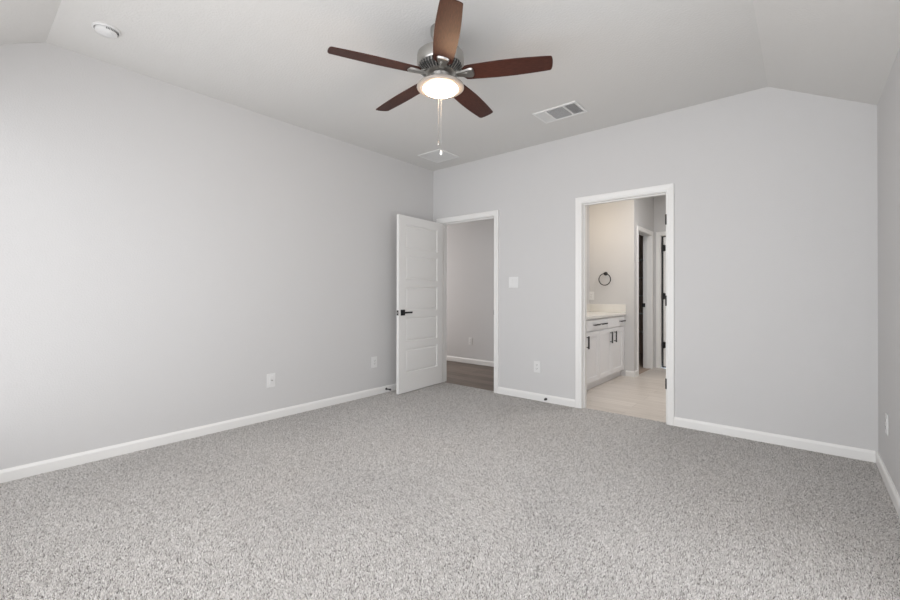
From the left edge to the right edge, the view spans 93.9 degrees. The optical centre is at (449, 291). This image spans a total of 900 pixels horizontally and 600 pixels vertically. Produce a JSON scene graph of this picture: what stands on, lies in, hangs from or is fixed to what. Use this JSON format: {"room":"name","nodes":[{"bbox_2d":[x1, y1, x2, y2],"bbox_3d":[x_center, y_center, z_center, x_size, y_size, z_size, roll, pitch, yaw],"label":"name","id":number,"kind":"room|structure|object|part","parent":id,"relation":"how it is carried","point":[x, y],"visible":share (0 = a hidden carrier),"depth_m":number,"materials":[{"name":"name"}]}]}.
{"room":"empty bedroom","nodes":[
{"label":"empty bedroom","id":0,"kind":"room"},
{"bbox_2d":[0,42,432,469],"bbox_3d":[-1.639,-0.189,3.891,0.114,2.894,4.270,0,0,40],"label":"wall","id":1,"kind":"structure","parent":0,"point":[167,250],"depth_m":3.20,"materials":[{"name":"grey paint"}]},
{"bbox_2d":[0,384,395,483],"bbox_3d":[-1.592,1.119,3.844,0.014,0.078,4.270,0,0,40],"label":"baseboard","id":2,"kind":"structure","parent":1,"relation":"attached to","point":[36,468],"depth_m":3.17,"materials":[{"name":"white paint"}]},
{"bbox_2d":[267,373,274,387],"bbox_3d":[-1.619,0.803,3.809,0.018,0.125,0.080,0,0,40],"label":"cable wall plate","id":3,"kind":"object","parent":1,"relation":"attached to","point":[270,377],"visible":1,"depth_m":3.81,"materials":[{"name":"white plastic"}]},
{"bbox_2d":[371,356,376,367],"bbox_3d":[-0.851,0.791,4.728,0.010,0.125,0.080,0,0,40],"label":"wall outlet","id":4,"kind":"object","parent":1,"relation":"attached to","point":[373,359],"visible":1,"depth_m":4.72,"materials":[{"name":"white plastic"}]},
{"bbox_2d":[0,0,899,170],"bbox_3d":[-0.029,-1.483,2.544,4.087,0.414,4.270,0,0,40],"label":"ceiling","id":5,"kind":"structure","parent":0,"point":[622,61],"depth_m":2.72,"materials":[{"name":"white paint"}]},
{"bbox_2d":[91,22,120,38],"bbox_3d":[-2.083,-1.574,2.548,0.138,0.038,0.138,0,0,40],"label":"smoke detector","id":6,"kind":"object","parent":5,"relation":"attached to","point":[106,30],"visible":1,"depth_m":2.52,"materials":[{"name":"white plastic"}]},
{"bbox_2d":[418,149,458,162],"bbox_3d":[-0.134,-1.575,4.884,0.344,0.010,0.344,0,0,40],"label":"ceiling vent","id":7,"kind":"object","parent":5,"relation":"in","point":[434,156],"visible":0.97,"depth_m":4.88,"materials":[{"name":"white metal"}]},
{"bbox_2d":[327,0,552,154],"bbox_3d":[-0.064,-1.206,2.573,1.253,0.768,1.258,0,0,40],"label":"ceiling fan","id":8,"kind":"object","parent":5,"relation":"hanging from","point":[440,61],"visible":1,"depth_m":2.44,"materials":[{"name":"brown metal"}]},
{"bbox_3d":[-0.421,-1.309,2.378,0.524,0.006,0.131,0,12,-24],"label":"blade","id":9,"kind":"part","parent":8,"relation":"part of","materials":[{"name":"brown wood"}]},
{"bbox_3d":[-0.322,-1.306,2.834,0.131,0.006,0.524,-16,10,-41],"label":"blade","id":10,"kind":"part","parent":8,"relation":"part of","materials":[{"name":"brown wood"}]},
{"bbox_3d":[-0.070,-1.050,2.537,0.002,0.278,0.002,0,0,40],"label":"pull chain","id":11,"kind":"part","parent":8,"relation":"part of","materials":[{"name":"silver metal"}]},
{"bbox_2d":[418,55,462,76],"bbox_3d":[-0.057,-1.335,2.538,0.274,0.047,0.274,0,0,40],"label":"motor housing","id":12,"kind":"object","parent":8,"relation":"attached to","point":[428,64],"depth_m":2.47,"materials":[{"name":"silver metal"}]},
{"bbox_3d":[-0.057,-1.212,2.537,0.218,0.040,0.218,0,0,40],"label":"lamp shade","id":13,"kind":"part","parent":8,"relation":"part of","materials":[{"name":"white glass"}]},
{"bbox_3d":[-0.017,-1.309,2.143,0.131,0.006,0.524,12,-1,-6],"label":"blade","id":14,"kind":"part","parent":8,"relation":"part of","materials":[{"name":"brown wood"}]},
{"bbox_3d":[0.143,-1.306,2.881,0.131,0.006,0.524,-14,-7,29],"label":"blade","id":15,"kind":"part","parent":8,"relation":"part of","materials":[{"name":"brown wood"}]},
{"bbox_3d":[0.331,-1.307,2.454,0.524,0.006,0.131,0,-12,12],"label":"blade","id":16,"kind":"part","parent":8,"relation":"part of","materials":[{"name":"brown wood"}]},
{"bbox_2d":[532,101,587,123],"bbox_3d":[0.968,-1.578,3.707,0.400,0.010,0.260,0,0,40],"label":"ceiling vent","id":17,"kind":"object","parent":5,"relation":"in","point":[573,108],"visible":1,"depth_m":3.70,"materials":[{"name":"white metal"}]},
{"bbox_2d":[0,353,899,599],"bbox_3d":[0.613,1.218,4.920,6.401,0.096,8.984,0,0,40],"label":"floor","id":18,"kind":"structure","parent":0,"point":[643,395],"depth_m":4.36,"materials":[{"name":"grey carpet"}]},
{"bbox_2d":[0,382,899,599],"bbox_3d":[-0.018,1.155,2.551,4.099,0.010,4.335,0,0,40],"label":"carpet","id":19,"kind":"structure","parent":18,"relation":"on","point":[497,429],"depth_m":2.17,"materials":[{"name":"grey carpet"}]},
{"bbox_2d":[587,315,625,389],"bbox_3d":[1.662,0.748,5.312,0.550,0.852,1.903,0,0,40],"label":"vanity cabinet","id":20,"kind":"object","parent":18,"relation":"on","point":[605,336],"visible":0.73,"depth_m":5.29,"materials":[{"name":"white paint"}]},
{"bbox_3d":[1.667,0.770,4.960,0.020,0.587,0.436,0,0,40],"label":"cabinet door","id":21,"kind":"part","parent":20,"relation":"part of","materials":[{"name":"white paint"}]},
{"bbox_3d":[1.776,0.397,5.090,0.020,0.127,0.643,0,0,40],"label":"drawer","id":22,"kind":"part","parent":20,"relation":"part of","materials":[{"name":"white paint"}]},
{"bbox_3d":[1.956,0.772,5.304,0.020,0.587,0.436,0,0,40],"label":"cabinet door","id":23,"kind":"part","parent":20,"relation":"part of","materials":[{"name":"white paint"}]},
{"bbox_2d":[587,304,625,318],"bbox_3d":[1.649,0.247,5.316,0.530,0.145,1.919,0,0,40],"label":"countertop","id":24,"kind":"structure","parent":20,"relation":"on","point":[594,311],"depth_m":5.93,"materials":[{"name":"beige stone"}]},
{"bbox_3d":[2.246,0.774,5.648,0.020,0.587,0.436,0,0,40],"label":"cabinet door","id":25,"kind":"part","parent":20,"relation":"part of","materials":[{"name":"white paint"}]},
{"bbox_3d":[2.351,0.401,5.774,0.020,0.127,0.211,0,0,40],"label":"drawer","id":26,"kind":"part","parent":20,"relation":"part of","materials":[{"name":"white paint"}]},
{"bbox_2d":[447,219,493,366],"bbox_3d":[0.293,-0.147,6.993,3.474,2.844,0.114,0,0,40],"label":"wall","id":27,"kind":"structure","parent":0,"point":[470,245],"depth_m":6.87,"materials":[{"name":"grey paint"}]},
{"bbox_2d":[447,356,493,366],"bbox_3d":[0.293,1.132,6.902,3.360,0.078,0.014,0,0,40],"label":"baseboard","id":28,"kind":"structure","parent":27,"relation":"attached to","point":[449,358],"depth_m":6.85,"materials":[{"name":"white paint"}]},
{"bbox_2d":[587,206,588,303],"bbox_3d":[1.403,-0.152,5.526,0.114,2.844,1.921,0,0,40],"label":"wall","id":29,"kind":"structure","parent":0,"point":[587,206],"depth_m":6.18,"materials":[{"name":"grey paint"}]},
{"bbox_2d":[589,199,636,375],"bbox_3d":[2.343,-0.148,6.065,0.631,2.844,0.114,0,0,40],"label":"wall","id":30,"kind":"structure","parent":0,"point":[613,225],"depth_m":5.96,"materials":[{"name":"grey paint"}]},
{"bbox_2d":[589,292,593,299],"bbox_3d":[2.085,0.059,6.200,0.080,0.122,0.010,0,0,40],"label":"wall outlet","id":31,"kind":"object","parent":30,"relation":"attached to","point":[591,294],"visible":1,"depth_m":6.20,"materials":[{"name":"white plastic"}]},
{"bbox_2d":[598,272,610,285],"bbox_3d":[2.231,-0.189,6.047,0.178,0.199,0.058,0,0,40],"label":"towel ring","id":32,"kind":"object","parent":30,"relation":"attached to","point":[604,273],"visible":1,"depth_m":6.03,"materials":[{"name":"black metal"}]},
{"bbox_2d":[626,370,633,376],"bbox_3d":[2.499,1.138,5.842,0.110,0.078,0.014,0,0,40],"label":"baseboard","id":33,"kind":"structure","parent":30,"relation":"attached to","point":[628,373],"depth_m":5.83,"materials":[{"name":"white paint"}]},
{"bbox_2d":[637,197,662,367],"bbox_3d":[3.000,-0.142,7.263,1.169,2.845,2.565,0,0,40],"label":"wall","id":34,"kind":"structure","parent":0,"point":[645,206],"depth_m":6.57,"materials":[{"name":"grey paint"}]},
{"bbox_2d":[637,225,652,374],"bbox_3d":[2.840,0.124,6.250,0.141,2.112,0.790,0,0,40],"label":"trim","id":35,"kind":"structure","parent":34,"relation":"attached to","point":[647,304],"depth_m":6.48,"materials":[{"name":"white paint"}]},
{"bbox_2d":[433,87,877,451],"bbox_3d":[1.380,-0.183,4.215,4.315,2.894,0.114,0,0,40],"label":"wall","id":36,"kind":"structure","parent":0,"point":[776,190],"depth_m":3.37,"materials":[{"name":"grey paint"}]},
{"bbox_2d":[396,214,442,393],"bbox_3d":[-0.352,0.141,5.053,0.137,2.022,0.832,0,0,35],"label":"door","id":37,"kind":"structure","parent":36,"relation":"in","point":[419,348],"depth_m":4.99,"materials":[{"name":"white paint"}]},
{"bbox_2d":[436,210,498,393],"bbox_3d":[0.232,0.113,5.180,0.953,2.108,0.146,0,0,40],"label":"trim","id":38,"kind":"structure","parent":36,"relation":"attached to","point":[494,214],"depth_m":4.97,"materials":[{"name":"white paint"}]},
{"bbox_3d":[0.274,0.113,5.230,0.953,2.108,0.016,0,0,40],"label":"casing","id":39,"kind":"part","parent":38,"relation":"part of","materials":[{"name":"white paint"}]},
{"bbox_2d":[509,277,517,287],"bbox_3d":[0.709,-0.107,4.698,0.122,0.122,0.011,0,0,40],"label":"light switch","id":40,"kind":"object","parent":36,"relation":"attached to","point":[513,281],"visible":1,"depth_m":4.70,"materials":[{"name":"white plastic"}]},
{"bbox_2d":[498,387,574,407],"bbox_3d":[0.907,1.126,4.522,0.925,0.078,0.014,0,0,40],"label":"baseboard","id":41,"kind":"structure","parent":36,"relation":"attached to","point":[501,390],"depth_m":4.49,"materials":[{"name":"white paint"}]},
{"bbox_2d":[534,361,539,372],"bbox_3d":[0.932,0.805,4.506,0.076,0.122,0.010,0,0,40],"label":"wall outlet","id":42,"kind":"object","parent":36,"relation":"attached to","point":[536,363],"visible":1,"depth_m":4.50,"materials":[{"name":"white plastic"}]},
{"bbox_2d":[575,183,673,425],"bbox_3d":[1.647,0.112,3.989,0.895,2.113,0.146,0,0,40],"label":"trim","id":43,"kind":"structure","parent":36,"relation":"attached to","point":[581,203],"depth_m":4.08,"materials":[{"name":"white paint"}]},
{"bbox_2d":[674,417,875,462],"bbox_3d":[2.418,1.123,3.251,1.233,0.078,0.014,0,0,40],"label":"baseboard","id":44,"kind":"structure","parent":36,"relation":"attached to","point":[788,441],"depth_m":3.18,"materials":[{"name":"white paint"}]},
{"bbox_2d":[654,195,665,366],"bbox_3d":[3.880,-0.146,6.085,1.695,2.844,0.114,0,0,40],"label":"wall","id":45,"kind":"structure","parent":0,"point":[659,201],"depth_m":6.57,"materials":[{"name":"grey paint"}]},
{"bbox_2d":[656,231,665,367],"bbox_3d":[3.599,0.125,6.309,0.906,2.112,0.130,0,0,40],"label":"trim","id":46,"kind":"structure","parent":45,"relation":"attached to","point":[659,235],"depth_m":6.54,"materials":[{"name":"white paint"}]},
{"bbox_2d":[662,237,665,365],"bbox_3d":[3.582,0.152,6.296,0.740,2.000,0.057,0,0,40],"label":"door","id":47,"kind":"structure","parent":45,"relation":"in","point":[664,238],"depth_m":6.50,"materials":[{"name":"white paint"}]},
{"bbox_2d":[662,236,665,367],"bbox_3d":[3.618,0.158,6.333,0.776,2.047,0.010,0,0,40],"label":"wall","id":48,"kind":"structure","parent":0,"point":[663,366],"depth_m":6.57,"materials":[{"name":"grey paint"}]},
{"bbox_2d":[877,48,899,495],"bbox_3d":[1.575,-0.196,1.186,0.114,2.894,4.270,0,0,40],"label":"wall","id":49,"kind":"structure","parent":0,"point":[888,107],"depth_m":2.46,"materials":[{"name":"grey paint"}]},
{"bbox_2d":[885,413,888,435],"bbox_3d":[2.631,0.797,2.534,0.010,0.122,0.076,0,0,40],"label":"wall outlet","id":50,"kind":"object","parent":49,"relation":"attached to","point":[886,414],"visible":1,"depth_m":2.52,"materials":[{"name":"white plastic"}]},
{"bbox_2d":[876,451,899,518],"bbox_3d":[1.524,1.112,1.221,0.014,0.078,4.270,0,0,40],"label":"baseboard","id":51,"kind":"structure","parent":49,"relation":"attached to","point":[894,496],"depth_m":2.42,"materials":[{"name":"white paint"}]}
]}

